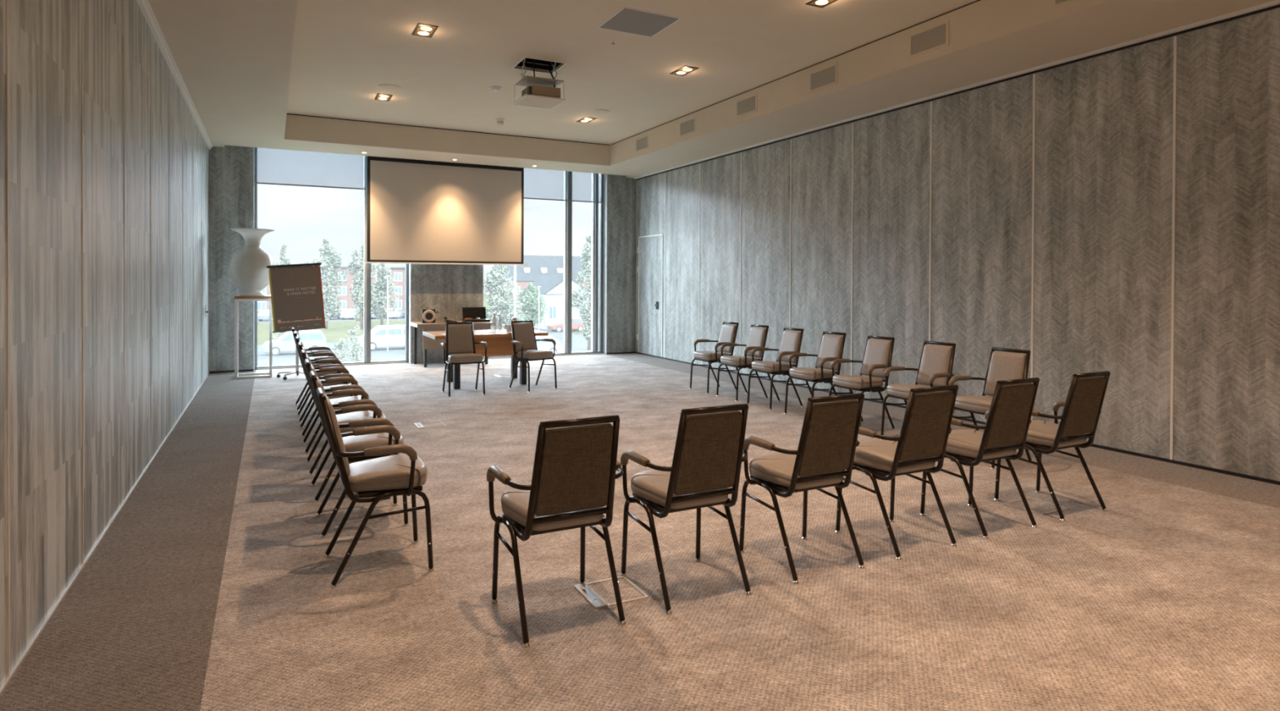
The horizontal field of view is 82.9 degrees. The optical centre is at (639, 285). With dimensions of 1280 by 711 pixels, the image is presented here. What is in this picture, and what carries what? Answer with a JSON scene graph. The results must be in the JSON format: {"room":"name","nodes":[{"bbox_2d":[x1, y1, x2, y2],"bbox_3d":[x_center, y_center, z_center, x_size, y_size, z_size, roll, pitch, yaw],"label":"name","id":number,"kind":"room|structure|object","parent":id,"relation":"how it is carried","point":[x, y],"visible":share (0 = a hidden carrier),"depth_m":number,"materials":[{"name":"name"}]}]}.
{"room":"conference room","nodes":[
{"label":"conference room","id":0,"kind":"room"},
{"bbox_2d":[0,0,208,687],"bbox_3d":[-3.148,-0.644,4.036,0.200,4.200,17.260,0,1,-27],"label":"wall","id":1,"kind":"structure","parent":0,"point":[45,36],"depth_m":3.73,"materials":[{"name":"grey wood"}]},
{"bbox_2d":[5,0,9,675],"bbox_3d":[-2.351,-0.297,2.694,0.004,3.510,0.008,0,1,-27],"label":"trim","id":2,"kind":"structure","parent":1,"relation":"attached to","point":[6,1],"depth_m":2.70,"materials":[{"name":"white"}]},
{"bbox_2d":[81,0,84,563],"bbox_3d":[-2.895,-0.308,3.764,0.004,3.510,0.008,0,1,-27],"label":"trim","id":3,"kind":"structure","parent":1,"relation":"attached to","point":[82,0],"depth_m":3.76,"materials":[{"name":"white"}]},
{"bbox_2d":[0,372,209,695],"bbox_3d":[-2.971,1.452,3.920,0.010,0.012,16.857,0,1,-27],"label":"trim","id":4,"kind":"structure","parent":1,"relation":"attached to","point":[12,673],"depth_m":3.58,"materials":[{"name":"white metal"}]},
{"bbox_2d":[123,0,124,500],"bbox_3d":[-3.439,-0.318,4.833,0.004,3.510,0.008,0,1,-27],"label":"trim","id":5,"kind":"structure","parent":1,"relation":"attached to","point":[123,0],"depth_m":4.83,"materials":[{"name":"white"}]},
{"bbox_2d":[150,28,151,460],"bbox_3d":[-3.984,-0.329,5.902,0.004,3.510,0.008,0,1,-27],"label":"trim","id":6,"kind":"structure","parent":1,"relation":"attached to","point":[150,28],"depth_m":5.90,"materials":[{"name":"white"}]},
{"bbox_2d":[168,91,169,432],"bbox_3d":[-4.528,-0.339,6.972,0.004,3.510,0.008,0,1,-27],"label":"trim","id":7,"kind":"structure","parent":1,"relation":"attached to","point":[169,91],"depth_m":6.97,"materials":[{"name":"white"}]},
{"bbox_2d":[136,0,213,149],"bbox_3d":[-2.937,-2.092,3.903,0.055,0.055,16.857,0,1,-27],"label":"trim","id":8,"kind":"structure","parent":1,"relation":"attached to","point":[145,7],"depth_m":6.83,"materials":[{"name":"white"}]},
{"bbox_2d":[192,116,193,375],"bbox_3d":[-5.617,-0.360,9.111,0.004,3.510,0.008,0,1,-27],"label":"trim","id":9,"kind":"structure","parent":1,"relation":"attached to","point":[193,117],"depth_m":9.11,"materials":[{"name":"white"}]},
{"bbox_2d":[200,133,201,333],"bbox_3d":[-6.161,-0.371,10.180,0.004,3.510,0.008,0,1,-27],"label":"trim","id":10,"kind":"structure","parent":1,"relation":"attached to","point":[201,134],"depth_m":10.17,"materials":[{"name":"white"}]},
{"bbox_2d":[201,221,208,382],"bbox_3d":[-6.385,0.232,10.667,0.044,2.280,1.000,0,1,-27],"label":"door","id":11,"kind":"structure","parent":1,"relation":"in","point":[204,227],"depth_m":10.61,"materials":[{"name":"grey wood"}]},
{"bbox_2d":[208,145,253,372],"bbox_3d":[-6.606,-0.718,11.733,0.620,4.200,0.403,0,1,-27],"label":"wall","id":12,"kind":"structure","parent":0,"point":[230,166],"depth_m":11.53,"materials":[{"name":"grey wood"}]},
{"bbox_2d":[253,146,253,371],"bbox_3d":[-6.275,-0.547,11.776,0.008,3.860,0.169,0,1,-27],"label":"trim","id":13,"kind":"structure","parent":12,"relation":"attached to","point":[253,147],"depth_m":11.70,"materials":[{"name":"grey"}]},
{"bbox_2d":[410,263,483,363],"bbox_3d":[-3.565,-0.718,13.281,1.284,4.200,0.403,0,1,-27],"label":"wall","id":14,"kind":"structure","parent":0,"point":[446,289],"depth_m":13.05,"materials":[{"name":"wood"}]},
{"bbox_2d":[253,146,408,369],"bbox_3d":[-5.244,-0.548,12.452,2.444,3.860,0.160,0,1,-27],"label":"window","id":15,"kind":"structure","parent":14,"relation":"in","point":[366,266],"depth_m":12.66,"materials":[{"name":"grey"}]},
{"bbox_2d":[254,182,367,190],"bbox_3d":[-5.202,-2.063,12.369,2.420,0.801,0.052,0,1,-27],"label":"roller blind","id":16,"kind":"object","parent":15,"relation":"attached to","point":[255,182],"visible":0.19,"depth_m":12.19,"materials":[{"name":"fabric"}]},
{"bbox_2d":[408,263,411,363],"bbox_3d":[-4.090,-0.547,12.888,0.008,3.860,0.169,0,1,-27],"label":"trim","id":17,"kind":"structure","parent":14,"relation":"attached to","point":[409,264],"depth_m":12.92,"materials":[{"name":"grey"}]},
{"bbox_2d":[483,170,603,359],"bbox_3d":[-1.882,-0.548,14.163,2.500,3.860,0.160,0,1,-27],"label":"window","id":18,"kind":"structure","parent":14,"relation":"in","point":[597,212],"depth_m":14.61,"materials":[{"name":"grey metal"}]},
{"bbox_2d":[602,173,636,353],"bbox_3d":[-0.461,-0.718,14.861,0.650,4.200,0.403,0,1,-27],"label":"wall","id":19,"kind":"structure","parent":0,"point":[621,189],"depth_m":14.68,"materials":[{"name":"grey wood"}]},
{"bbox_2d":[603,173,607,354],"bbox_3d":[-0.704,-0.547,14.612,0.008,3.860,0.169,0,1,-27],"label":"trim","id":20,"kind":"structure","parent":19,"relation":"attached to","point":[605,175],"depth_m":14.59,"materials":[{"name":"grey"}]},
{"bbox_2d":[286,0,980,145],"bbox_3d":[0.400,-2.514,5.487,5.440,0.047,14.760,0,1,-27],"label":"ceiling","id":21,"kind":"structure","parent":0,"point":[343,50],"depth_m":7.97,"materials":[{"name":"paint"}]},
{"bbox_2d":[412,22,438,37],"bbox_3d":[-2.135,-2.526,7.192,0.190,0.009,0.360,0,1,-27],"label":"recessed light","id":22,"kind":"object","parent":21,"relation":"in","point":[421,29],"visible":1,"depth_m":7.18,"materials":[{"name":"silver"}]},
{"bbox_2d":[511,56,567,109],"bbox_3d":[-1.164,-2.532,8.354,0.525,0.848,0.510,0,1,-27],"label":"lift","id":23,"kind":"object","parent":21,"relation":"hanging from","point":[531,100],"visible":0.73,"depth_m":8.37,"materials":[{"name":"white"}]},
{"bbox_2d":[521,84,560,97],"bbox_3d":[-1.153,-2.199,8.383,0.375,0.135,0.355,0,1,-27],"label":"projector","id":24,"kind":"object","parent":23,"relation":"on","point":[536,90],"visible":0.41,"depth_m":8.22,"materials":[{"name":"beige"}]},
{"bbox_2d":[597,6,681,37],"bbox_3d":[-0.013,-2.517,6.948,0.600,0.008,0.600,0,1,-27],"label":"ceiling vent","id":25,"kind":"object","parent":21,"relation":"in","point":[627,20],"visible":1,"depth_m":6.92,"materials":[{"name":"grey"}]},
{"bbox_2d":[669,65,698,75],"bbox_3d":[0.521,-2.526,8.544,0.190,0.009,0.360,0,1,-27],"label":"recessed light","id":26,"kind":"object","parent":21,"relation":"in","point":[684,70],"visible":1,"depth_m":8.53,"materials":[{"name":"silver"}]},
{"bbox_2d":[805,0,837,8],"bbox_3d":[1.641,-2.505,6.343,0.190,0.009,0.360,0,1,-27],"label":"recessed light","id":27,"kind":"object","parent":21,"relation":"in","point":[819,3],"visible":1,"depth_m":6.42,"materials":[{"name":"silver"}]},
{"bbox_2d":[0,353,1279,710],"bbox_3d":[0.333,1.582,5.717,8.130,0.250,17.460,0,1,-27],"label":"floor","id":28,"kind":"structure","parent":0,"point":[208,589],"depth_m":3.62,"materials":[{"name":"carpet"}]},
{"bbox_2d":[234,295,271,379],"bbox_3d":[-5.887,0.775,11.049,0.500,1.239,0.420,0,1,-27],"label":"stand","id":29,"kind":"object","parent":28,"relation":"on","point":[237,298],"visible":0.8,"depth_m":10.88,"materials":[{"name":"white metal"}]},
{"bbox_2d":[229,227,275,295],"bbox_3d":[-5.892,-0.348,11.024,0.608,1.006,0.608,0,1,-27],"label":"vase","id":30,"kind":"object","parent":29,"relation":"on","point":[249,271],"visible":0.97,"depth_m":10.84,"materials":[{"name":"ceramic"}]},
{"bbox_2d":[266,262,325,379],"bbox_3d":[-5.192,0.523,10.951,0.593,1.742,0.619,0,0,23],"label":"flip chart","id":31,"kind":"object","parent":28,"relation":"on","point":[295,290],"visible":1,"depth_m":10.93,"materials":[{"name":"brown"}]},
{"bbox_2d":[272,327,325,333],"bbox_3d":[-5.141,0.668,10.949,0.730,0.081,0.037,0,1,-27],"label":"tray","id":32,"kind":"object","parent":31,"relation":"on","point":[276,330],"depth_m":10.87,"materials":[{"name":"grey metal"}]},
{"bbox_2d":[277,316,321,323],"bbox_3d":[-5.124,0.518,10.922,0.602,0.092,0.001,0,1,-27],"label":"print","id":33,"kind":"object","parent":31,"relation":"attached to","point":[280,319],"depth_m":10.92,"materials":[{"name":"beige"}]},
{"bbox_2d":[291,327,336,410],"bbox_3d":[-3.794,0.958,8.514,0.534,0.922,0.574,0,1,-27],"label":"armchair","id":34,"kind":"object","parent":28,"relation":"on","point":[323,348],"visible":0.26,"depth_m":8.37,"materials":[{"name":"brown metal"}]},
{"bbox_2d":[293,331,343,422],"bbox_3d":[-3.454,0.964,7.846,0.534,0.922,0.574,0,1,-27],"label":"armchair","id":35,"kind":"object","parent":28,"relation":"on","point":[332,355],"visible":0.23,"depth_m":7.69,"materials":[{"name":"brown metal"}]},
{"bbox_2d":[295,336,351,436],"bbox_3d":[-3.114,0.971,7.177,0.534,0.922,0.574,0,1,-27],"label":"armchair","id":36,"kind":"object","parent":28,"relation":"on","point":[339,363],"visible":0.32,"depth_m":7.03,"materials":[{"name":"brown metal"}]},
{"bbox_2d":[297,342,359,453],"bbox_3d":[-2.774,0.977,6.509,0.534,0.922,0.574,0,1,-27],"label":"armchair","id":37,"kind":"object","parent":28,"relation":"on","point":[346,373],"visible":0.3,"depth_m":6.36,"materials":[{"name":"brown metal"}]},
{"bbox_2d":[300,350,371,475],"bbox_3d":[-2.427,0.984,5.827,0.534,0.922,0.574,0,1,-27],"label":"armchair","id":38,"kind":"object","parent":28,"relation":"on","point":[344,379],"visible":0.33,"depth_m":5.77,"materials":[{"name":"fabric"}]},
{"bbox_2d":[304,359,386,502],"bbox_3d":[-2.084,0.991,5.154,0.534,0.922,0.574,0,1,-27],"label":"armchair","id":39,"kind":"object","parent":28,"relation":"on","point":[345,418],"visible":0.38,"depth_m":5.05,"materials":[{"name":"fabric"}]},
{"bbox_2d":[309,371,408,537],"bbox_3d":[-1.746,0.997,4.490,0.534,0.922,0.574,0,1,-27],"label":"armchair","id":40,"kind":"object","parent":28,"relation":"on","point":[353,443],"visible":0.59,"depth_m":4.35,"materials":[{"name":"fabric"}]},
{"bbox_2d":[315,387,434,588],"bbox_3d":[-1.399,1.004,3.809,0.534,0.922,0.574,0,1,-27],"label":"armchair","id":41,"kind":"object","parent":28,"relation":"on","point":[375,480],"visible":1,"depth_m":3.65,"materials":[{"name":"beige fabric"}]},
{"bbox_2d":[409,320,494,367],"bbox_3d":[-3.310,1.017,12.767,1.328,0.740,0.740,0,1,-27],"label":"desk","id":42,"kind":"object","parent":28,"relation":"on","point":[428,343],"visible":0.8,"depth_m":12.36,"materials":[{"name":"beige wood"}]},
{"bbox_2d":[421,309,439,323],"bbox_3d":[-3.627,0.529,12.546,0.286,0.235,0.137,0,1,-27],"label":"loudspeaker","id":43,"kind":"object","parent":42,"relation":"on","point":[428,316],"visible":1,"depth_m":12.48,"materials":[{"name":"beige plastic"}]},
{"bbox_2d":[462,306,490,322],"bbox_3d":[-2.929,0.520,12.919,0.450,0.254,0.314,0,1,-27],"label":"laptop","id":44,"kind":"object","parent":42,"relation":"on","point":[473,313],"visible":0.88,"depth_m":13.00,"materials":[{"name":"black plastic"}]},
{"bbox_2d":[440,321,487,397],"bbox_3d":[-2.323,0.956,9.515,0.574,0.922,0.534,0,0,-25],"label":"armchair","id":45,"kind":"object","parent":28,"relation":"on","point":[460,339],"visible":1,"depth_m":9.61,"materials":[{"name":"brown metal"}]},
{"bbox_2d":[422,328,548,389],"bbox_3d":[-2.228,1.041,10.434,1.596,0.738,0.880,0,1,-27],"label":"table","id":46,"kind":"object","parent":28,"relation":"on","point":[499,343],"visible":0.62,"depth_m":10.19,"materials":[{"name":"orange wood"}]},
{"bbox_2d":[509,320,556,392],"bbox_3d":[-1.483,0.955,9.964,0.574,0.922,0.534,0,1,-43],"label":"armchair","id":47,"kind":"object","parent":28,"relation":"on","point":[523,335],"visible":1,"depth_m":9.99,"materials":[{"name":"brown metal"}]},
{"bbox_2d":[486,414,626,648],"bbox_3d":[-0.364,1.012,3.245,0.574,0.922,0.534,0,1,-27],"label":"armchair","id":48,"kind":"object","parent":28,"relation":"on","point":[576,464],"visible":1,"depth_m":3.08,"materials":[{"name":"brown metal"}]},
{"bbox_2d":[573,575,648,608],"bbox_3d":[-0.142,1.468,3.482,0.275,0.008,0.270,0,1,-27],"label":"hatch","id":49,"kind":"object","parent":28,"relation":"on","point":[584,588],"visible":0.99,"depth_m":3.44,"materials":[{"name":"silver metal"}]},
{"bbox_2d":[620,403,751,614],"bbox_3d":[0.229,1.012,3.547,0.574,0.922,0.534,0,1,-27],"label":"armchair","id":50,"kind":"object","parent":28,"relation":"on","point":[708,455],"visible":1,"depth_m":3.39,"materials":[{"name":"brown metal"}]},
{"bbox_2d":[689,321,738,393],"bbox_3d":[1.023,0.966,9.883,0.534,0.922,0.574,0,1,-27],"label":"armchair","id":51,"kind":"object","parent":28,"relation":"on","point":[728,333],"visible":0.87,"depth_m":9.84,"materials":[{"name":"brown metal"}]},
{"bbox_2d":[716,324,768,401],"bbox_3d":[1.327,0.972,9.286,0.534,0.922,0.574,0,1,-27],"label":"armchair","id":52,"kind":"object","parent":28,"relation":"on","point":[757,336],"visible":0.94,"depth_m":9.24,"materials":[{"name":"brown metal"}]},
{"bbox_2d":[746,327,804,410],"bbox_3d":[1.635,0.978,8.680,0.534,0.922,0.574,0,1,-27],"label":"armchair","id":53,"kind":"object","parent":28,"relation":"on","point":[791,340],"visible":0.94,"depth_m":8.63,"materials":[{"name":"brown metal"}]},
{"bbox_2d":[739,392,865,584],"bbox_3d":[0.873,1.012,3.875,0.574,0.922,0.534,0,1,-27],"label":"armchair","id":54,"kind":"object","parent":28,"relation":"on","point":[828,443],"visible":0.99,"depth_m":3.72,"materials":[{"name":"brown fabric"}]},
{"bbox_2d":[784,330,846,414],"bbox_3d":[1.960,0.984,8.043,0.534,0.922,0.574,0,1,-27],"label":"armchair","id":55,"kind":"object","parent":28,"relation":"on","point":[832,346],"visible":0.83,"depth_m":8.02,"materials":[{"name":"brown metal"}]},
{"bbox_2d":[828,335,894,429],"bbox_3d":[2.277,0.990,7.419,0.534,0.922,0.574,0,1,-27],"label":"armchair","id":56,"kind":"object","parent":28,"relation":"on","point":[877,355],"visible":0.89,"depth_m":7.38,"materials":[{"name":"brown metal"}]},
{"bbox_2d":[835,384,958,559],"bbox_3d":[1.492,1.012,4.190,0.574,0.922,0.534,0,1,-28],"label":"armchair","id":57,"kind":"object","parent":28,"relation":"on","point":[925,430],"visible":0.84,"depth_m":4.03,"materials":[{"name":"brown fabric"}]},
{"bbox_2d":[880,340,955,439],"bbox_3d":[2.613,0.997,6.760,0.534,0.922,0.574,0,1,-27],"label":"armchair","id":58,"kind":"object","parent":28,"relation":"on","point":[936,362],"visible":0.61,"depth_m":6.80,"materials":[{"name":"fabric"}]},
{"bbox_2d":[920,377,1039,538],"bbox_3d":[2.120,1.012,4.510,0.574,0.922,0.534,0,1,-26],"label":"armchair","id":59,"kind":"object","parent":28,"relation":"on","point":[1008,417],"visible":0.76,"depth_m":4.35,"materials":[{"name":"brown fabric"}]},
{"bbox_2d":[948,346,1031,469],"bbox_3d":[2.949,1.003,6.100,0.534,0.922,0.574,0,1,-27],"label":"armchair","id":60,"kind":"object","parent":28,"relation":"on","point":[1002,366],"visible":0.42,"depth_m":6.14,"materials":[{"name":"fabric"}]},
{"bbox_2d":[1004,497,1068,514],"bbox_3d":[2.648,1.471,4.841,0.270,0.004,0.270,0,1,-27],"label":"hatch","id":61,"kind":"object","parent":28,"relation":"on","point":[1065,508],"visible":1,"depth_m":4.83,"materials":[{"name":"silver metal"}]},
{"bbox_2d":[994,371,1110,520],"bbox_3d":[2.753,1.012,4.832,0.574,0.922,0.534,0,1,-27],"label":"armchair","id":62,"kind":"object","parent":28,"relation":"on","point":[1082,405],"visible":0.79,"depth_m":4.67,"materials":[{"name":"brown fabric"}]},
{"bbox_2d":[148,0,1275,177],"bbox_3d":[0.395,-2.305,5.596,7.530,0.372,16.857,0,1,-27],"label":"ceiling","id":63,"kind":"structure","parent":0,"point":[233,58],"depth_m":7.71,"materials":[{"name":"paint"}]},
{"bbox_2d":[635,134,648,152],"bbox_3d":[0.032,-2.365,12.089,0.006,0.230,0.470,0,1,-27],"label":"ceiling vent","id":64,"kind":"object","parent":63,"relation":"in","point":[642,143],"visible":1,"depth_m":12.08,"materials":[{"name":"metal"}]},
{"bbox_2d":[679,116,695,137],"bbox_3d":[0.703,-2.352,10.771,0.006,0.230,0.470,0,1,-27],"label":"ceiling vent","id":65,"kind":"object","parent":63,"relation":"in","point":[687,126],"visible":1,"depth_m":10.76,"materials":[{"name":"metal"}]},
{"bbox_2d":[735,93,757,118],"bbox_3d":[1.383,-2.338,9.434,0.006,0.230,0.470,0,1,-27],"label":"ceiling vent","id":66,"kind":"object","parent":63,"relation":"in","point":[748,104],"visible":1,"depth_m":9.42,"materials":[{"name":"metal"}]},
{"bbox_2d":[808,62,837,93],"bbox_3d":[2.050,-2.326,8.124,0.006,0.230,0.470,0,1,-27],"label":"ceiling vent","id":67,"kind":"object","parent":63,"relation":"in","point":[827,76],"visible":1,"depth_m":8.12,"materials":[{"name":"metal"}]},
{"bbox_2d":[908,19,949,58],"bbox_3d":[2.712,-2.313,6.823,0.006,0.230,0.470,0,1,-27],"label":"ceiling vent","id":68,"kind":"object","parent":63,"relation":"in","point":[935,37],"visible":1,"depth_m":6.81,"materials":[{"name":"metal"}]},
{"bbox_2d":[1051,0,1078,8],"bbox_3d":[3.370,-2.300,5.530,0.006,0.230,0.470,0,1,-27],"label":"ceiling vent","id":69,"kind":"object","parent":63,"relation":"in","point":[1055,3],"visible":1,"depth_m":5.68,"materials":[{"name":"metal"}]},
{"bbox_2d":[635,7,1279,481],"bbox_3d":[3.741,-0.644,7.542,0.200,4.200,17.260,0,1,-27],"label":"wall","id":70,"kind":"structure","parent":0,"point":[1104,123],"depth_m":6.90,"materials":[{"name":"grey wood"}]},
{"bbox_2d":[636,234,662,356],"bbox_3d":[0.177,0.187,14.268,0.049,2.345,1.043,0,1,-27],"label":"door","id":71,"kind":"structure","parent":70,"relation":"in","point":[650,249],"depth_m":14.26,"materials":[{"name":"white"}]},
{"bbox_2d":[664,173,666,357],"bbox_3d":[0.475,-0.382,13.732,0.006,3.501,0.020,0,1,-27],"label":"trim","id":72,"kind":"structure","parent":70,"relation":"attached to","point":[665,173],"depth_m":13.73,"materials":[{"name":"white"}]},
{"bbox_2d":[698,163,700,364],"bbox_3d":[1.038,-0.371,12.627,0.006,3.501,0.020,0,1,-27],"label":"trim","id":73,"kind":"structure","parent":70,"relation":"attached to","point":[700,163],"depth_m":12.63,"materials":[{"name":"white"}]},
{"bbox_2d":[739,152,742,373],"bbox_3d":[1.600,-0.360,11.522,0.006,3.501,0.020,0,1,-27],"label":"trim","id":74,"kind":"structure","parent":70,"relation":"attached to","point":[740,153],"depth_m":11.51,"materials":[{"name":"white"}]},
{"bbox_2d":[789,138,791,382],"bbox_3d":[2.162,-0.349,10.416,0.006,3.501,0.020,0,1,-27],"label":"trim","id":75,"kind":"structure","parent":70,"relation":"attached to","point":[791,139],"depth_m":10.41,"materials":[{"name":"white"}]},
{"bbox_2d":[850,122,853,390],"bbox_3d":[2.725,-0.339,9.312,0.006,3.501,0.020,0,1,-27],"label":"trim","id":76,"kind":"structure","parent":70,"relation":"attached to","point":[852,122],"depth_m":9.31,"materials":[{"name":"white"}]},
{"bbox_2d":[928,101,932,386],"bbox_3d":[3.287,-0.328,8.207,0.006,3.501,0.020,0,1,-27],"label":"trim","id":77,"kind":"structure","parent":70,"relation":"attached to","point":[931,148],"depth_m":8.21,"materials":[{"name":"white"}]},
{"bbox_2d":[633,0,1279,178],"bbox_3d":[3.722,-2.108,7.292,0.060,0.022,16.857,0,1,-27],"label":"trim","id":78,"kind":"structure","parent":70,"relation":"attached to","point":[1275,2],"depth_m":7.08,"materials":[{"name":"white"}]},
{"bbox_2d":[635,351,1279,484],"bbox_3d":[3.730,1.444,7.331,0.012,0.026,16.857,0,1,-27],"label":"baseboard","id":79,"kind":"structure","parent":70,"relation":"attached to","point":[1237,474],"depth_m":6.20,"materials":[{"name":"black"}]},
{"bbox_2d":[635,4,1279,180],"bbox_3d":[3.744,-2.087,7.303,0.012,0.020,16.857,0,1,-27],"label":"trim","id":80,"kind":"structure","parent":70,"relation":"attached to","point":[1278,5],"depth_m":7.12,"materials":[{"name":"black"}]},
{"bbox_2d":[1031,73,1035,420],"bbox_3d":[3.850,-0.317,7.101,0.006,3.501,0.020,0,1,-27],"label":"trim","id":81,"kind":"structure","parent":70,"relation":"attached to","point":[1034,74],"depth_m":7.10,"materials":[{"name":"white"}]},
{"bbox_2d":[1169,35,1177,459],"bbox_3d":[4.412,-0.306,5.996,0.006,3.501,0.020,0,1,-27],"label":"trim","id":82,"kind":"structure","parent":70,"relation":"attached to","point":[1175,37],"depth_m":5.99,"materials":[{"name":"white"}]},
{"bbox_3d":[-3.470,-2.497,13.189,7.530,0.040,0.620,0,1,-27],"label":"ceiling","id":83,"kind":"structure","parent":0,"visible":0},
{"bbox_2d":[364,155,528,265],"bbox_3d":[-3.400,-1.427,13.006,2.890,2.094,0.110,0,1,-27],"label":"projection screen","id":84,"kind":"object","parent":83,"relation":"hanging from","point":[420,211],"visible":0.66,"depth_m":12.95,"materials":[{"name":"beige fabric"}]},
{"label":"outside","id":85,"kind":"structure","parent":0,"visible":0},
{"bbox_2d":[257,292,583,345],"bbox_3d":[-16.553,4.640,184.907,380.000,0.500,315.500,0,1,-27],"label":"ground","id":86,"kind":"structure","parent":85,"point":[335,331],"depth_m":83.08,"materials":[{"name":"green plant"}]},
{"bbox_2d":[268,244,290,295],"bbox_3d":[-44.397,-0.073,89.821,2.917,10.202,2.364,0,1,-27],"label":"tree","id":87,"kind":"object","parent":86,"relation":"on","point":[285,260],"visible":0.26,"depth_m":89.42,"materials":[{"name":"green plant"}]},
{"bbox_2d":[303,237,348,328],"bbox_3d":[-36.641,-0.261,84.634,5.140,10.721,4.151,0,1,-27],"label":"tree","id":88,"kind":"object","parent":86,"relation":"on","point":[331,306],"visible":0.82,"depth_m":84.37,"materials":[{"name":"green plant"}]},
{"bbox_2d":[257,316,404,323],"bbox_3d":[-91.985,4.855,86.200,156.000,0.020,21.000,0,1,-27],"label":"pavement","id":89,"kind":"structure","parent":86,"relation":"on","point":[335,319],"depth_m":103.96,"materials":[{"name":"concrete"}]},
{"bbox_2d":[340,308,358,319],"bbox_3d":[-41.897,4.141,105.536,1.790,1.500,4.140,0,0,1],"label":"parked car","id":90,"kind":"object","parent":89,"relation":"on","point":[346,313],"visible":0.66,"depth_m":103.68,"materials":[{"name":"grey paint"}]},
{"bbox_2d":[386,308,404,318],"bbox_3d":[-36.550,4.140,108.258,1.790,1.500,4.140,0,0,1],"label":"parked car","id":91,"kind":"object","parent":89,"relation":"on","point":[399,313],"visible":0.7,"depth_m":106.84,"materials":[{"name":"grey paint"}]},
{"bbox_2d":[257,266,404,315],"bbox_3d":[-51.118,0.755,127.159,42.500,7.900,11.500,0,1,-27],"label":"apartment","id":92,"kind":"structure","parent":86,"relation":"on","point":[397,274],"depth_m":122.23,"materials":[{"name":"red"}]},
{"bbox_2d":[332,337,355,362],"bbox_3d":[-18.991,4.405,46.522,1.517,2.124,1.648,1,1,35],"label":"shrub","id":93,"kind":"object","parent":86,"relation":"on","point":[341,344],"visible":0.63,"depth_m":46.40,"materials":[{"name":"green plant"}]},
{"bbox_2d":[344,324,363,361],"bbox_3d":[-17.063,3.929,43.615,1.329,3.140,1.460,0,1,-27],"label":"shrub","id":94,"kind":"object","parent":86,"relation":"on","point":[354,353],"visible":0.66,"depth_m":43.36,"materials":[{"name":"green plant"}]},
{"bbox_2d":[346,244,377,328],"bbox_3d":[-32.296,0.131,84.477,3.500,9.967,3.952,0,1,-27],"label":"tree","id":95,"kind":"object","parent":86,"relation":"on","point":[357,291],"visible":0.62,"depth_m":84.03,"materials":[{"name":"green plant"}]},
{"bbox_2d":[370,263,401,325],"bbox_3d":[-32.406,0.884,91.590,4.238,8.351,3.888,0,1,-27],"label":"tree","id":96,"kind":"object","parent":86,"relation":"on","point":[377,306],"visible":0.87,"depth_m":90.88,"materials":[{"name":"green plant"}]},
{"bbox_2d":[257,334,591,365],"bbox_3d":[33.911,5.353,85.763,380.000,0.020,22.000,0,1,-27],"label":"road","id":97,"kind":"structure","parent":86,"relation":"on","point":[579,344],"depth_m":56.78,"materials":[{"name":"asphalt"}]},
{"bbox_2d":[262,329,325,355],"bbox_3d":[-26.916,4.458,56.477,4.388,1.749,1.840,0,1,-28],"label":"parked car","id":98,"kind":"object","parent":97,"relation":"on","point":[309,339],"visible":0.71,"depth_m":55.75,"materials":[{"name":"silver metal"}]},
{"bbox_2d":[357,324,404,351],"bbox_3d":[-20.927,4.349,60.646,4.870,1.950,1.940,0,1,-28],"label":"delivery van","id":99,"kind":"object","parent":97,"relation":"on","point":[396,332],"visible":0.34,"depth_m":59.73,"materials":[{"name":"grey paint"}]},
{"bbox_2d":[386,275,389,352],"bbox_3d":[-20.034,2.281,57.602,0.200,6.180,0.500,0,1,-27],"label":"lamp post","id":100,"kind":"object","parent":97,"relation":"on","point":[386,275],"visible":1,"depth_m":57.66,"materials":[{"name":"metal"}]},
{"bbox_2d":[483,264,524,329],"bbox_3d":[-13.659,1.354,71.763,4.232,7.877,5.126,0,1,-27],"label":"tree","id":101,"kind":"object","parent":97,"relation":"on","point":[493,283],"visible":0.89,"depth_m":70.98,"materials":[{"name":"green plant"}]},
{"bbox_2d":[526,335,561,352],"bbox_3d":[-8.242,4.661,55.885,4.140,1.500,1.790,0,0,-25],"label":"parked car","id":102,"kind":"object","parent":97,"relation":"on","point":[541,345],"visible":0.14,"depth_m":55.50,"materials":[{"name":"grey paint"}]},
{"bbox_2d":[571,234,591,350],"bbox_3d":[-4.279,0.568,60.621,3.311,9.692,3.113,0,1,-35],"label":"tree","id":103,"kind":"object","parent":97,"relation":"on","point":[586,317],"visible":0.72,"depth_m":60.34,"materials":[{"name":"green plant"}]},
{"bbox_2d":[490,326,575,335],"bbox_3d":[-13.028,5.189,83.190,6.000,0.020,16.000,0,1,-27],"label":"path","id":104,"kind":"structure","parent":86,"relation":"on","point":[551,332],"depth_m":81.33,"materials":[{"name":"concrete"}]},
{"bbox_2d":[517,282,547,326],"bbox_3d":[-12.326,2.390,82.735,3.336,5.634,3.551,0,1,-27],"label":"tree","id":105,"kind":"object","parent":104,"relation":"on","point":[531,305],"visible":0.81,"depth_m":82.38,"materials":[{"name":"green plant"}]},
{"bbox_2d":[546,317,584,332],"bbox_3d":[-8.296,4.455,82.225,4.140,1.500,1.790,0,1,-27],"label":"parked car","id":106,"kind":"object","parent":104,"relation":"on","point":[576,322],"visible":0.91,"depth_m":81.70,"materials":[{"name":"white paint"}]},
{"bbox_2d":[490,255,588,306],"bbox_3d":[-16.038,-0.291,131.539,20.000,10.200,11.500,0,1,-27],"label":"house","id":107,"kind":"structure","parent":86,"relation":"on","point":[538,266],"depth_m":127.75,"materials":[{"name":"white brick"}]},
{"bbox_2d":[520,275,588,329],"bbox_3d":[-10.694,1.950,90.507,6.100,6.400,9.520,0,1,-27],"label":"house","id":108,"kind":"structure","parent":86,"relation":"on","point":[552,286],"depth_m":86.06,"materials":[{"name":"grey"}]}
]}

